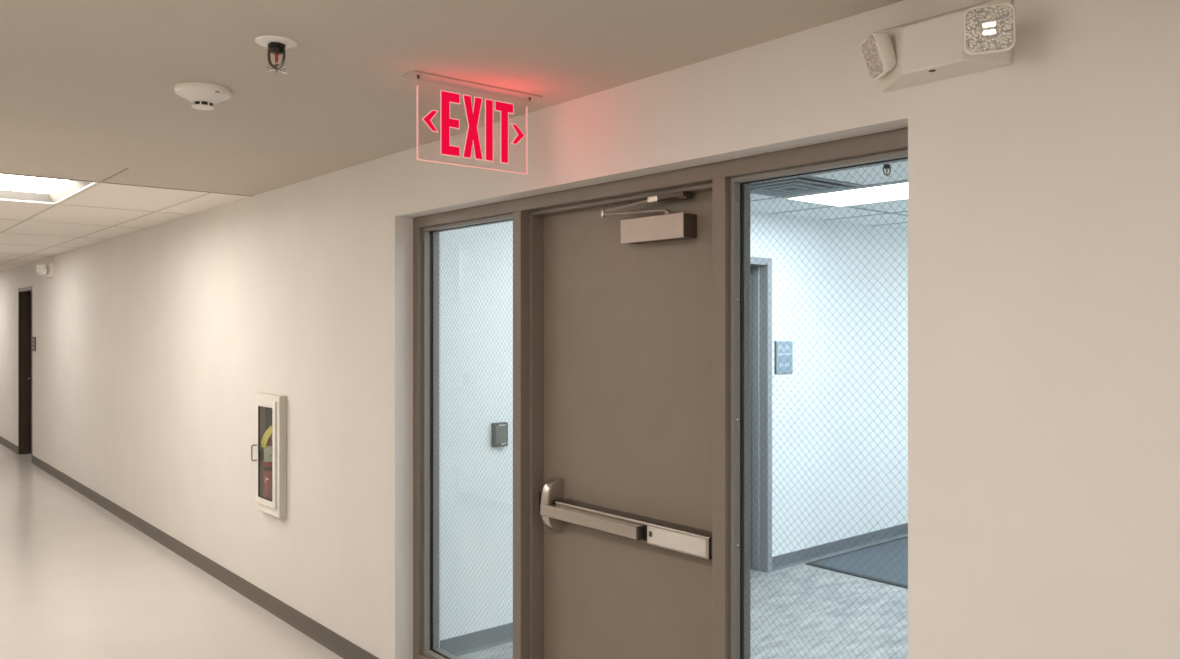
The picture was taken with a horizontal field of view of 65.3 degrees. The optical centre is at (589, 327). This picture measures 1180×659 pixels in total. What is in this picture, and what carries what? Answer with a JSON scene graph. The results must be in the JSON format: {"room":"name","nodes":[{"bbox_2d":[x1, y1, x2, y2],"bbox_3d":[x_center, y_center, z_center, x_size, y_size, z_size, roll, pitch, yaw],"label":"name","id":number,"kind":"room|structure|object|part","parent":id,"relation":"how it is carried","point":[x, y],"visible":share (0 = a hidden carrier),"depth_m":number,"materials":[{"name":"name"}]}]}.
{"room":"office building corridor","nodes":[
{"label":"office building corridor","id":0,"kind":"room"},
{"bbox_2d":[0,183,249,271],"bbox_3d":[-8.590,-0.874,9.421,5.200,0.100,13.920,0,0,-40],"label":"ceiling tiles","id":1,"kind":"structure","parent":0,"point":[105,195],"depth_m":6.78,"materials":[{"name":"white tile"}]},
{"bbox_2d":[0,174,97,203],"bbox_3d":[-3.397,-0.851,5.488,0.589,0.061,1.196,0,0,-40],"label":"ceiling light","id":2,"kind":"object","parent":1,"relation":"attached to","point":[19,188],"visible":0.9,"depth_m":5.74,"materials":[{"name":"white plastic"}]},
{"bbox_2d":[0,174,68,192],"bbox_3d":[-3.469,-0.878,5.558,0.471,0.006,0.798,0,0,-40],"label":"diffuser","id":3,"kind":"object","parent":2,"relation":"attached to","point":[8,183],"depth_m":5.64,"materials":[{"name":"white plastic"}]},
{"bbox_2d":[0,0,903,195],"bbox_3d":[-0.356,-0.874,1.649,2.620,0.100,8.580,0,0,-40],"label":"ceiling","id":4,"kind":"structure","parent":0,"point":[87,92],"depth_m":2.91,"materials":[{"name":"paint"}]},
{"bbox_2d":[174,82,231,109],"bbox_3d":[-1.336,-0.790,3.177,0.183,0.068,0.183,0,0,-40],"label":"smoke detector","id":5,"kind":"object","parent":4,"relation":"attached to","point":[202,95],"visible":1,"depth_m":3.13,"materials":[{"name":"white plastic"}]},
{"bbox_2d":[255,35,297,74],"bbox_3d":[-0.904,-0.780,2.654,0.117,0.088,0.117,0,0,-40],"label":"sprinkler head","id":6,"kind":"object","parent":4,"relation":"attached to","point":[276,45],"visible":1,"depth_m":2.65},
{"bbox_3d":[-0.904,-0.777,2.654,0.009,0.030,0.009,0,0,-25],"label":"glass bulb","id":7,"kind":"part","parent":6,"relation":"part of","materials":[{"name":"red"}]},
{"bbox_3d":[-0.904,-0.775,2.654,0.053,0.068,0.011,0,0,2],"label":"frame arm","id":8,"kind":"part","parent":6,"relation":"part of","materials":[{"name":"grey metal"}]},
{"bbox_2d":[401,70,542,173],"bbox_3d":[-0.393,-0.685,3.142,0.517,0.279,0.084,0,0,-40],"label":"exit sign","id":9,"kind":"object","parent":4,"relation":"hanging from","point":[446,97],"visible":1,"depth_m":3.12,"materials":[{"name":"red plastic"}]},
{"bbox_2d":[0,444,907,658],"bbox_3d":[-3.341,1.761,8.234,11.700,0.100,22.500,0,0,-40],"label":"floor","id":10,"kind":"structure","parent":0,"point":[78,581],"depth_m":5.70,"materials":[{"name":"plastic"}]},
{"bbox_2d":[806,536,907,588],"bbox_3d":[2.938,1.705,6.718,2.220,0.010,1.660,0,0,-40],"label":"floor mat","id":11,"kind":"object","parent":10,"relation":"on","point":[902,540],"visible":0.2,"depth_m":6.63,"materials":[{"name":"grey carpet"}]},
{"bbox_2d":[0,0,1179,658],"bbox_3d":[-3.744,0.394,7.894,0.245,2.635,22.100,0,0,-40],"label":"wall","id":12,"kind":"structure","parent":0,"point":[1044,185],"depth_m":2.46,"materials":[{"name":"paint"}]},
{"bbox_2d":[18,286,31,453],"bbox_3d":[-7.301,0.594,12.080,0.203,2.234,1.043,0,0,-40],"label":"door","id":13,"kind":"structure","parent":12,"relation":"in","point":[24,294],"depth_m":12.40,"materials":[{"name":"brown wood"}]},
{"bbox_2d":[32,337,35,350],"bbox_3d":[-6.950,0.207,11.499,0.013,0.177,0.205,0,0,-40],"label":"room sign","id":14,"kind":"object","parent":12,"relation":"attached to","point":[33,338],"visible":1,"depth_m":11.47,"materials":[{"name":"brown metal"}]},
{"bbox_2d":[36,262,53,277],"bbox_3d":[-6.336,-0.664,10.653,0.167,0.170,0.380,0,0,-40],"label":"emergency light","id":15,"kind":"object","parent":12,"relation":"attached to","point":[47,270],"visible":1,"depth_m":10.55,"materials":[{"name":"beige plastic"}]},
{"bbox_2d":[0,183,213,265],"bbox_3d":[-7.460,-0.823,10.238,2.420,0.005,13.728,0,0,-40],"label":"trim","id":16,"kind":"structure","parent":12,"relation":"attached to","point":[98,183],"depth_m":7.09,"materials":[{"name":"beige metal"}]},
{"bbox_2d":[0,168,252,196],"bbox_3d":[-2.859,-0.823,4.775,2.420,0.005,0.588,0,0,-40],"label":"trim","id":17,"kind":"structure","parent":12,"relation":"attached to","point":[116,174],"depth_m":5.18,"materials":[{"name":"beige metal"}]},
{"bbox_2d":[31,455,379,658],"bbox_3d":[-3.947,1.661,8.009,0.108,0.100,9.511,0,0,-40],"label":"baseboard","id":18,"kind":"structure","parent":12,"relation":"attached to","point":[344,648],"depth_m":6.07,"materials":[{"name":"rubber"}]},
{"bbox_2d":[251,392,286,517],"bbox_3d":[-1.861,0.751,5.515,0.243,0.706,0.377,0,0,-40],"label":"fire extinguisher cabinet","id":19,"kind":"object","parent":12,"relation":"attached to","point":[270,409],"visible":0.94,"depth_m":5.36,"materials":[{"name":"white metal"}]},
{"bbox_3d":[-2.026,0.757,5.549,0.034,0.100,0.008,0,0,-40],"label":"handle","id":20,"kind":"part","parent":19,"relation":"part of","materials":[{"name":"grey metal"}]},
{"bbox_2d":[260,426,271,499],"bbox_3d":[-1.881,0.807,5.531,0.132,0.491,0.216,0,0,-40],"label":"fire extinguisher","id":21,"kind":"object","parent":19,"relation":"in","point":[266,442],"visible":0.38,"depth_m":5.51,"materials":[{"name":"red metal"}]},
{"bbox_3d":[-1.907,0.842,5.567,0.124,0.421,0.124,0,0,-40],"label":"tank","id":22,"kind":"part","parent":21,"relation":"part of","materials":[{"name":"red metal"}]},
{"bbox_3d":[-1.924,0.746,5.462,0.011,0.626,0.302,0,0,-40],"label":"cabinet door","id":23,"kind":"part","parent":19,"relation":"part of","materials":[{"name":"white metal"}]},
{"bbox_3d":[-1.918,0.751,5.467,0.002,0.706,0.376,0,0,-40],"label":"frame","id":24,"kind":"part","parent":19,"relation":"part of","materials":[{"name":"white metal"}]},
{"bbox_2d":[423,213,512,658],"bbox_3d":[-0.518,0.542,4.123,0.080,2.033,0.774,0,0,-40],"label":"window","id":25,"kind":"structure","parent":12,"relation":"in","point":[431,649],"depth_m":4.39,"materials":[{"name":"clear glass"}]},
{"bbox_2d":[539,191,711,658],"bbox_3d":[0.116,0.617,3.395,0.136,2.173,1.036,0,0,-40],"label":"door","id":26,"kind":"structure","parent":12,"relation":"in","point":[625,498],"depth_m":3.40,"materials":[{"name":"paint"}]},
{"bbox_3d":[0.127,0.724,3.325,0.006,0.072,0.818,0,0,-40],"label":"rail trim","id":27,"kind":"part","parent":26,"relation":"part of","materials":[{"name":"metal"}]},
{"bbox_3d":[0.150,0.725,3.344,0.061,0.080,0.818,0,0,-40],"label":"rail","id":28,"kind":"part","parent":26,"relation":"part of","materials":[{"name":"grey metal"}]},
{"bbox_3d":[0.163,-0.404,3.284,0.319,0.034,0.011,0,0,44],"label":"arm","id":29,"kind":"part","parent":26,"relation":"part of","materials":[{"name":"metal"}]},
{"bbox_3d":[0.291,0.726,3.128,0.002,0.059,0.277,0,0,-40],"label":"plate","id":30,"kind":"part","parent":26,"relation":"part of","materials":[{"name":"silver metal"}]},
{"bbox_2d":[413,127,907,658],"bbox_3d":[0.068,0.593,3.443,0.150,2.236,2.672,0,0,-40],"label":"door frame","id":31,"kind":"structure","parent":12,"relation":"attached to","point":[528,212],"depth_m":3.75,"materials":[{"name":"brown metal"}]},
{"bbox_3d":[-0.528,1.635,4.115,0.105,0.152,0.774,0,0,-40],"label":"sill","id":32,"kind":"part","parent":31,"relation":"part of","materials":[{"name":"brown metal"}]},
{"bbox_2d":[730,149,907,658],"bbox_3d":[0.682,0.542,2.699,0.080,2.033,0.640,0,0,-40],"label":"window","id":33,"kind":"structure","parent":12,"relation":"in","point":[740,199],"depth_m":2.91,"materials":[{"name":"clear glass"}]},
{"bbox_2d":[862,0,1015,91],"bbox_3d":[0.809,-0.679,2.172,0.165,0.160,0.421,0,0,-40],"label":"emergency light","id":34,"kind":"object","parent":12,"relation":"attached to","point":[981,36],"visible":1,"depth_m":2.16,"materials":[{"name":"beige plastic"}]},
{"bbox_2d":[440,211,907,639],"bbox_3d":[1.377,0.406,6.704,6.055,2.610,0.250,0,0,-40],"label":"wall","id":35,"kind":"structure","parent":0,"point":[445,323],"depth_m":6.59,"materials":[{"name":"paint"}]},
{"bbox_2d":[492,422,507,446],"bbox_3d":[-0.485,0.578,4.957,0.094,0.130,0.024,0,0,-40],"label":"card reader","id":36,"kind":"object","parent":35,"relation":"attached to","point":[505,439],"visible":0.8,"depth_m":4.95,"materials":[{"name":"grey plastic"}]},
{"bbox_3d":[-0.477,0.577,4.949,0.067,0.092,0.001,0,0,-40],"label":"plate","id":37,"kind":"part","parent":36,"relation":"part of","materials":[{"name":"grey plastic"}]},
{"bbox_2d":[440,523,907,656],"bbox_3d":[2.687,1.661,5.150,6.055,0.100,3.815,0,0,-40],"label":"baseboard","id":38,"kind":"structure","parent":35,"relation":"attached to","point":[900,527],"depth_m":6.59,"materials":[{"name":"rubber"}]},
{"bbox_2d":[750,257,771,572],"bbox_3d":[0.810,0.614,6.186,1.038,2.194,0.212,0,0,-40],"label":"door","id":39,"kind":"structure","parent":35,"relation":"in","point":[767,266],"depth_m":6.46,"materials":[{"name":"grey"}]},
{"bbox_2d":[774,341,792,373],"bbox_3d":[1.376,0.212,6.530,0.192,0.231,0.014,0,0,-40],"label":"room sign","id":40,"kind":"object","parent":35,"relation":"attached to","point":[780,346],"visible":0.92,"depth_m":6.52,"materials":[{"name":"blue"}]},
{"bbox_3d":[1.384,0.257,6.529,0.150,0.108,0.002,0,0,-40],"label":"panel","id":41,"kind":"part","parent":40,"relation":"part of","materials":[{"name":"blue"}]},
{"bbox_2d":[750,179,907,225],"bbox_3d":[2.687,-0.798,5.150,6.054,0.004,3.815,0,0,-40],"label":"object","id":42,"kind":"structure","parent":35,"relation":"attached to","point":[907,179],"depth_m":6.22,"materials":[{"name":"grey metal"}]},
{"bbox_2d":[750,161,907,229],"bbox_3d":[2.764,-0.849,5.214,6.254,0.100,4.215,0,0,-40],"label":"ceiling","id":43,"kind":"structure","parent":0,"point":[893,217],"depth_m":6.08,"materials":[{"name":"paint"}]},
{"bbox_2d":[750,176,863,196],"bbox_3d":[1.134,-0.790,5.204,0.580,0.018,0.580,0,0,-40],"label":"ceiling vent","id":44,"kind":"object","parent":43,"relation":"in","point":[812,179],"visible":0.74,"depth_m":5.16,"materials":[{"name":"grey metal"}]},
{"bbox_2d":[783,181,907,206],"bbox_3d":[1.794,-0.793,5.368,0.590,0.012,1.200,0,0,-40],"label":"recessed light","id":45,"kind":"object","parent":43,"relation":"in","point":[903,184],"visible":0.44,"depth_m":5.51,"materials":[{"name":"white plastic"}]},
{"bbox_2d":[880,163,895,177],"bbox_3d":[1.449,-0.766,4.489,0.088,0.066,0.088,0,0,-40],"label":"sprinkler head","id":46,"kind":"object","parent":43,"relation":"attached to","point":[886,166],"visible":0.71,"depth_m":4.49},
{"bbox_3d":[-11.930,0.394,15.578,2.865,2.635,0.200,0,0,-40],"label":"wall","id":47,"kind":"structure","parent":0,"visible":0},
{"bbox_2d":[0,436,17,453],"bbox_3d":[-9.339,1.661,14.336,0.013,0.100,5.039,0,0,-40],"label":"baseboard","id":48,"kind":"structure","parent":47,"relation":"attached to","point":[3,441],"depth_m":12.95,"materials":[{"name":"rubber"}]}
]}

